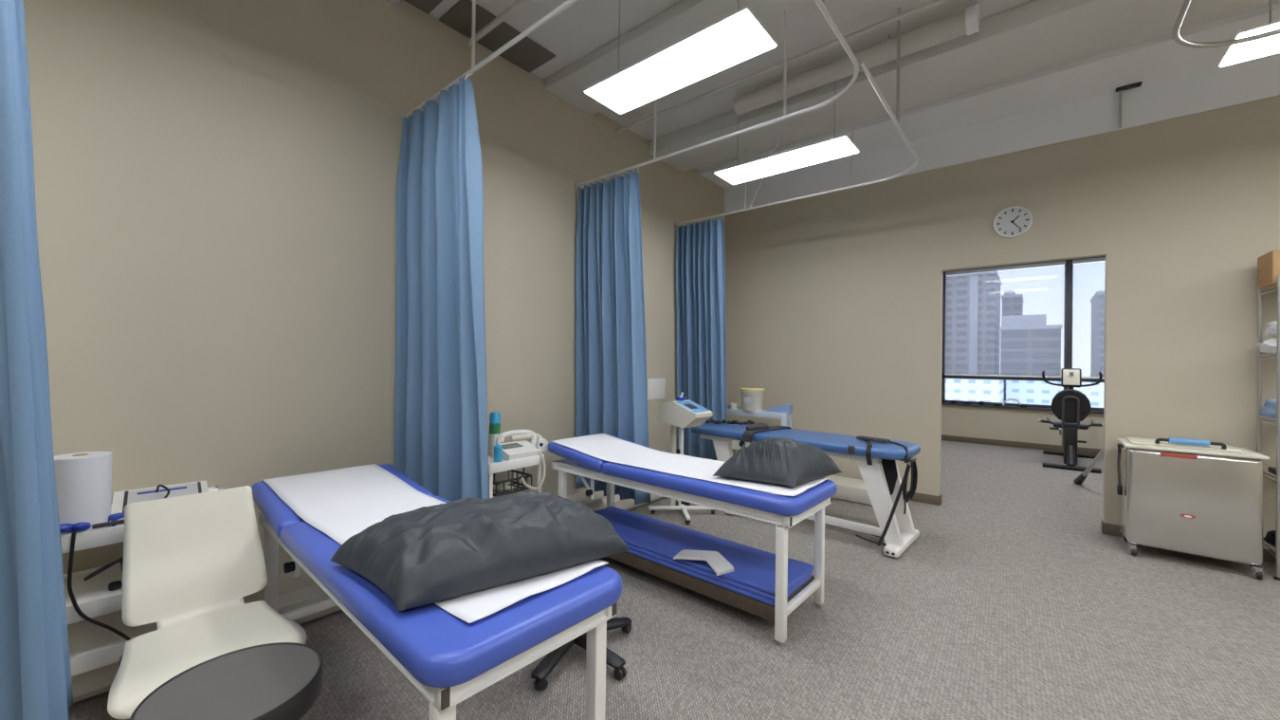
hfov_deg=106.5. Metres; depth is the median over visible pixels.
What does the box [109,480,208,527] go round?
unit
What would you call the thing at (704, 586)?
shelf
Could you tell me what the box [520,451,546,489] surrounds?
hose
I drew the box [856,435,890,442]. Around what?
pad
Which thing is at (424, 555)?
pillow
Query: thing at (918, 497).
baseboard
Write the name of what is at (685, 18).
duct
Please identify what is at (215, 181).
wall
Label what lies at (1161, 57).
trim
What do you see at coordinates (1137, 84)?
conduit
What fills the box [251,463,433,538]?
cushion
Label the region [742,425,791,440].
belt
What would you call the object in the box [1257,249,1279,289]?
cardboard box
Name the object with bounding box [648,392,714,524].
stand
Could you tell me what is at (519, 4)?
pipe
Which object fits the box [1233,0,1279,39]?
ceiling light
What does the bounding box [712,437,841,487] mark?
pillow
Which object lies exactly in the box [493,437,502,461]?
bottle
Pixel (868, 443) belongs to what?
strap
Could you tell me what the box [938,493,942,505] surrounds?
baseboard
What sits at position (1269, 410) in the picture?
bundle
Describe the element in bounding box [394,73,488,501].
privacy curtain
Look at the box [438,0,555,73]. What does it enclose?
ceiling panel
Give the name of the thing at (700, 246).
privacy curtain
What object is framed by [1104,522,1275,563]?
baseboard
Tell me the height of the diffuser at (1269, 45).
0.008 m
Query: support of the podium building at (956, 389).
on the ground
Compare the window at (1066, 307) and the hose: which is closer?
the hose
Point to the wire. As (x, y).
(120, 560)
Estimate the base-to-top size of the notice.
0.245 m
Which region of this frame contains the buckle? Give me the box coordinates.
[847,445,854,454]
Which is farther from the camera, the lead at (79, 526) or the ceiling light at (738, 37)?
the ceiling light at (738, 37)
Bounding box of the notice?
[647,378,665,400]
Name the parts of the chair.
leg frame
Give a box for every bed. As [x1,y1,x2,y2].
[251,463,622,719]
[548,433,837,645]
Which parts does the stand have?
leg, leg, control panel, leg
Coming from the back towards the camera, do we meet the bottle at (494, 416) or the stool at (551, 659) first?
the bottle at (494, 416)
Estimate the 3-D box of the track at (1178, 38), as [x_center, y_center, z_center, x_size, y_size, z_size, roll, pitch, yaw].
[3.100,-2.079,0.416,3.190,0.871,3.355,0,0,40]
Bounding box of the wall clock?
[993,205,1032,237]
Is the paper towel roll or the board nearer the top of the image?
the paper towel roll
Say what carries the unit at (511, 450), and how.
on the utility cart at (503, 466)
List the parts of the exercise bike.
handle, seat, seat post, frame, seat, handle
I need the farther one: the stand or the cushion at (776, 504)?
the stand
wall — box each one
[22,0,724,574]
[724,95,1279,549]
[941,402,1103,448]
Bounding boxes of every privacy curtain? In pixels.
[0,0,73,719]
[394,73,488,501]
[575,166,650,504]
[676,216,726,459]
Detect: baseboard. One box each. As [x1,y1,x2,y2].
[71,490,664,702]
[906,490,938,505]
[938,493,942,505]
[941,434,1103,456]
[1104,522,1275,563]
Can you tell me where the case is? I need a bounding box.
[1267,466,1276,475]
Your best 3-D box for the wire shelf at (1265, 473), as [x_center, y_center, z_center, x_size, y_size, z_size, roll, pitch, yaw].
[5.063,0.874,3.281,0.935,0.043,0.411,0,0,40]
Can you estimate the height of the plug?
0.034 m
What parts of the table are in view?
frame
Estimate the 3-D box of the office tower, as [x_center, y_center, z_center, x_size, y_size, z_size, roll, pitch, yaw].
[53.967,11.371,69.407,2.350,42.300,8.200,0,0,40]
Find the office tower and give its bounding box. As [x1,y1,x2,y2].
[1001,290,1023,326]
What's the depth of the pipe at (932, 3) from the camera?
3.82 m
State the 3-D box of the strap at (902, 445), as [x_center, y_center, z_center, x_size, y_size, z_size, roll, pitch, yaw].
[2.132,0.753,3.949,0.086,0.108,0.463,1,0,6]
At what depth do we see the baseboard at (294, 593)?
2.67 m
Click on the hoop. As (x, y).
(1004, 401)
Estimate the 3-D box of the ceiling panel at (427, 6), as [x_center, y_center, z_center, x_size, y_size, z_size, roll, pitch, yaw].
[-1.684,-2.556,3.092,0.358,0.015,0.820,0,0,40]
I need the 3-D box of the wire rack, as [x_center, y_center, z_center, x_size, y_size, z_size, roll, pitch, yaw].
[5.068,0.490,3.283,0.970,2.180,0.440,0,0,40]
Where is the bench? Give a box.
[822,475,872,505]
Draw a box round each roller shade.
[945,260,1065,377]
[1072,256,1105,379]
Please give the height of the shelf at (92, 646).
0.072 m
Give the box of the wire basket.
[493,467,532,495]
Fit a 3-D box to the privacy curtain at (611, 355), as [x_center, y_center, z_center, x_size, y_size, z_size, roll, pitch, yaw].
[-0.261,-0.225,4.405,0.854,2.946,0.225,0,0,40]
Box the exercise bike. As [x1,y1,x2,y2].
[1037,367,1103,473]
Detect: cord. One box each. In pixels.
[67,531,130,639]
[705,418,755,424]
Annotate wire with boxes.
[83,556,123,581]
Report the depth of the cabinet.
3.62 m
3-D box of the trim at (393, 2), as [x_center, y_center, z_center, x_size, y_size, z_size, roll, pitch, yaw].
[0.854,-2.499,0.824,7.174,0.087,0.600,0,0,40]
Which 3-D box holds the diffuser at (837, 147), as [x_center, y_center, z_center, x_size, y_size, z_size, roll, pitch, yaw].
[1.279,-1.761,4.284,1.184,0.008,0.354,0,0,40]
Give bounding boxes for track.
[400,0,578,120]
[574,0,859,189]
[674,7,918,227]
[1171,0,1279,48]
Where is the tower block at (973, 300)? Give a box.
[945,271,1001,374]
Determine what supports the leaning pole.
on the floor
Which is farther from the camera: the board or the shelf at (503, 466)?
the shelf at (503, 466)
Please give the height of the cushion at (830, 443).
0.081 m
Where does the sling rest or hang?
hanging from the table
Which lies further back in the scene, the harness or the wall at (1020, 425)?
the wall at (1020, 425)
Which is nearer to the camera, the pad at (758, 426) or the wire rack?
the wire rack
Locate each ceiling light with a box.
[583,0,777,113]
[713,58,859,184]
[1218,34,1279,67]
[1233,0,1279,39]
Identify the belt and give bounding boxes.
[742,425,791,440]
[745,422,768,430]
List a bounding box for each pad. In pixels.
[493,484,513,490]
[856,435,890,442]
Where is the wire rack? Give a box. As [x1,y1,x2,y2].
[1256,274,1279,580]
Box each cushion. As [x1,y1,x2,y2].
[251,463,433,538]
[279,494,622,687]
[548,433,657,472]
[602,451,837,515]
[690,422,764,439]
[752,427,920,459]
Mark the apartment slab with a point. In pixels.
(1097, 354)
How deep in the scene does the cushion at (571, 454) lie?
3.60 m
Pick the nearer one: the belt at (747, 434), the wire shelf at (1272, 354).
the wire shelf at (1272, 354)
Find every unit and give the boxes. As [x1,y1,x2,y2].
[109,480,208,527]
[492,429,548,460]
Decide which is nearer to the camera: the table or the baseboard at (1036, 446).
the table
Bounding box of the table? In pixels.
[690,422,920,557]
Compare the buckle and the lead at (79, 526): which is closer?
the lead at (79, 526)
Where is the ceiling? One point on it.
(584, 27)
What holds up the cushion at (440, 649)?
on the bed at (449, 659)
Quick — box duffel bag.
[1262,530,1275,547]
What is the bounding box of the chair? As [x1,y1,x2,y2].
[107,485,306,719]
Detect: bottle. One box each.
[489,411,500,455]
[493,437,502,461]
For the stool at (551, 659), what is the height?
0.403 m
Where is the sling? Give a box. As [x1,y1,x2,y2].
[880,458,897,494]
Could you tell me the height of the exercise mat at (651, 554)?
0.028 m
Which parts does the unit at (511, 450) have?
probe handle, probe handle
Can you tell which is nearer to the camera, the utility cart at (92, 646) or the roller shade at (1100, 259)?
the utility cart at (92, 646)
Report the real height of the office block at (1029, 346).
37.200 m
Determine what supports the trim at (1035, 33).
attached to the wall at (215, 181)
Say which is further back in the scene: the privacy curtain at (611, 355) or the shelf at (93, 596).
the privacy curtain at (611, 355)
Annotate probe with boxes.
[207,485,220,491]
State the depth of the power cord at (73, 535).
1.93 m
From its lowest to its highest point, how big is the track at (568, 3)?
0.871 m
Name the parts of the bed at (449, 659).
leg, knob, leg, leg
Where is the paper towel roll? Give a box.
[54,451,111,535]
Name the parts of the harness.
pulley plate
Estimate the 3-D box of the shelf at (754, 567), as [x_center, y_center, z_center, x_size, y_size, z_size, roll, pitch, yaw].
[0.258,1.273,3.356,1.771,0.028,0.495,0,0,41]
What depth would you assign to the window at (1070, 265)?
8.49 m
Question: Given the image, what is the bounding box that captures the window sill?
[941,402,1103,413]
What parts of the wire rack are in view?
post, post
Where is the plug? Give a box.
[108,580,122,590]
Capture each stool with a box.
[128,641,322,719]
[530,616,631,690]
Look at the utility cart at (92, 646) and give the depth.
2.04 m
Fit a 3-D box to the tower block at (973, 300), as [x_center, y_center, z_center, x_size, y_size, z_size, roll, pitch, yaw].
[41.666,10.882,62.606,8.330,42.900,10.400,0,0,40]
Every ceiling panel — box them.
[404,0,442,14]
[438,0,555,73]
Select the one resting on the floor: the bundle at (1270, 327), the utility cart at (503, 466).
the utility cart at (503, 466)
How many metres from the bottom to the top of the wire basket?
0.222 m
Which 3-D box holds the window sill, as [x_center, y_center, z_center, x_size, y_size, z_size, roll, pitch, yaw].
[7.616,0.898,8.461,3.900,0.040,0.070,0,0,40]
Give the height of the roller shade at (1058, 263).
2.090 m
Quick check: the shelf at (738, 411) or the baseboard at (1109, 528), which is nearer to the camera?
the baseboard at (1109, 528)
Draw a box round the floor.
[67,439,1279,719]
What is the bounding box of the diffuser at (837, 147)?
[714,136,858,184]
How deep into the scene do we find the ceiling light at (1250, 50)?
2.68 m
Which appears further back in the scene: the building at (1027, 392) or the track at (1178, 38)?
the building at (1027, 392)
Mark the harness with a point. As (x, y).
(911, 462)
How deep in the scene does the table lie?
4.09 m
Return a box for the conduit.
[1115,81,1141,127]
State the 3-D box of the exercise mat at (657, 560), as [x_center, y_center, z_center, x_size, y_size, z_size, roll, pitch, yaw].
[0.247,1.327,3.357,1.755,0.028,0.507,0,0,41]
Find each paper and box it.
[260,463,608,622]
[549,433,829,495]
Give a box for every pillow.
[329,491,629,610]
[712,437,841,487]
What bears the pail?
on the utility cart at (786, 418)
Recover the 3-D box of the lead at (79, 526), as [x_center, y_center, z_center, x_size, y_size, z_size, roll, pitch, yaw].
[-2.304,0.678,1.930,0.055,0.045,0.114,0,0,40]
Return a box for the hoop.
[1002,398,1021,404]
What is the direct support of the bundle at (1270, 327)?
on the bundle at (1270, 345)
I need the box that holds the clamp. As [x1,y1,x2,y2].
[108,512,124,526]
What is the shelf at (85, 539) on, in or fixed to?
attached to the utility cart at (92, 646)
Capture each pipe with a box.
[465,0,530,46]
[616,0,948,132]
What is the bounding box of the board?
[673,548,733,575]
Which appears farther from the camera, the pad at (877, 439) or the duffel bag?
the pad at (877, 439)
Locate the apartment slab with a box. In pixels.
[1090,290,1104,377]
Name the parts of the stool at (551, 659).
leg, leg, leg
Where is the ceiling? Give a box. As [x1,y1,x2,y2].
[429,0,1279,170]
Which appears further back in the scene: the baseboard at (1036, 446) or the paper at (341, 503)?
the baseboard at (1036, 446)
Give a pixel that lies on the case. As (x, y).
(1270, 469)
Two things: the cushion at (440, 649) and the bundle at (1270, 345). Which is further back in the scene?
the bundle at (1270, 345)
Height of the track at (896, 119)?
0.871 m
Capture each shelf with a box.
[60,488,223,553]
[63,562,122,623]
[67,609,157,676]
[488,452,544,474]
[594,506,813,595]
[627,551,814,606]
[726,407,791,419]
[1259,415,1276,424]
[1260,284,1277,294]
[1260,352,1277,359]
[1262,539,1275,556]
[1263,469,1276,482]
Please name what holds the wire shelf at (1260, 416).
attached to the wire rack
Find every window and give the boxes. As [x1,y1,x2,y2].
[941,259,1068,408]
[1067,256,1105,410]
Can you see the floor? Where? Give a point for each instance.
(1011, 599)
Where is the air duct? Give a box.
[733,3,980,114]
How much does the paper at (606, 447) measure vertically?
0.079 m
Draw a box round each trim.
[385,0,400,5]
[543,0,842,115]
[648,0,1261,172]
[699,1,1279,188]
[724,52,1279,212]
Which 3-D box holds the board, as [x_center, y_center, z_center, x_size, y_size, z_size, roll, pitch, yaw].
[0.391,1.229,2.954,0.394,0.059,0.185,0,0,40]
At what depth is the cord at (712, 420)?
5.23 m
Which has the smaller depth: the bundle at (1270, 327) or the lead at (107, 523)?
the lead at (107, 523)
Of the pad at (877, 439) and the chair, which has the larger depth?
the pad at (877, 439)
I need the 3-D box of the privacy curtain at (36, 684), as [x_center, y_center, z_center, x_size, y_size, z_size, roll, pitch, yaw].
[-2.007,-0.261,1.526,0.842,2.946,0.302,0,0,40]
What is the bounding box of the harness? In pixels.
[877,457,917,546]
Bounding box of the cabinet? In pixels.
[1116,436,1269,579]
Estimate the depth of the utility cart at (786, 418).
5.63 m
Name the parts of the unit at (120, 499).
panel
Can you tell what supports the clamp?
on the utility cart at (92, 646)
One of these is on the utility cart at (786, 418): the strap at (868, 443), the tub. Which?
the tub
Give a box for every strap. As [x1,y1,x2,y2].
[864,439,872,465]
[890,440,908,462]
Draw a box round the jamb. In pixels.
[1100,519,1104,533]
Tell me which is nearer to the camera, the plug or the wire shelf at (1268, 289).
the plug
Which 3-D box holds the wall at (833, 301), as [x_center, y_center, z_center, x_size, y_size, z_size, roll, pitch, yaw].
[3.988,-0.249,4.615,7.174,3.644,0.110,0,0,40]
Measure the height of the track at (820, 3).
0.871 m
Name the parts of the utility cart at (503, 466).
post, post, post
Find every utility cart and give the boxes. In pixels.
[60,488,223,676]
[488,452,544,497]
[726,407,792,427]
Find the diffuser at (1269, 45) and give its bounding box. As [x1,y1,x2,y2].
[1220,22,1279,67]
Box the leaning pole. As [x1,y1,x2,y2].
[1073,446,1103,484]
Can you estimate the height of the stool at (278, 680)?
0.583 m
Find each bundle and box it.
[1256,338,1277,352]
[1260,399,1276,418]
[1264,321,1277,336]
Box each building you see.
[945,373,1005,402]
[1005,374,1104,407]
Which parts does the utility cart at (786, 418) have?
post, post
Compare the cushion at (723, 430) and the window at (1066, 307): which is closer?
the cushion at (723, 430)
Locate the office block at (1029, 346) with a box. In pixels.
[999,313,1062,402]
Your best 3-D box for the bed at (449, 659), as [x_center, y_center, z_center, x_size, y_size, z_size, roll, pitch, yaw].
[-1.018,1.068,2.033,2.050,0.858,0.690,0,0,41]
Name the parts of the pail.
lid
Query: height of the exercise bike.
1.488 m
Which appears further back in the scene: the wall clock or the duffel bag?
the wall clock
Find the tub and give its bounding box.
[730,402,738,408]
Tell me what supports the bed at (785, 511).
on the floor
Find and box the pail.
[740,387,765,411]
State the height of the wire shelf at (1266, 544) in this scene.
0.043 m
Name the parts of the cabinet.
power cord, lid, lid handle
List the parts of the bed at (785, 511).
leg, knob, leg, shelf rail, frame, leg, leg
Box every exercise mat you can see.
[625,548,811,605]
[626,543,812,600]
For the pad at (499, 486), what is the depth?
3.57 m
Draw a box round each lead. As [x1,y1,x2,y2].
[59,521,91,532]
[92,518,124,528]
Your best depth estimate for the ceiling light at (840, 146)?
4.21 m

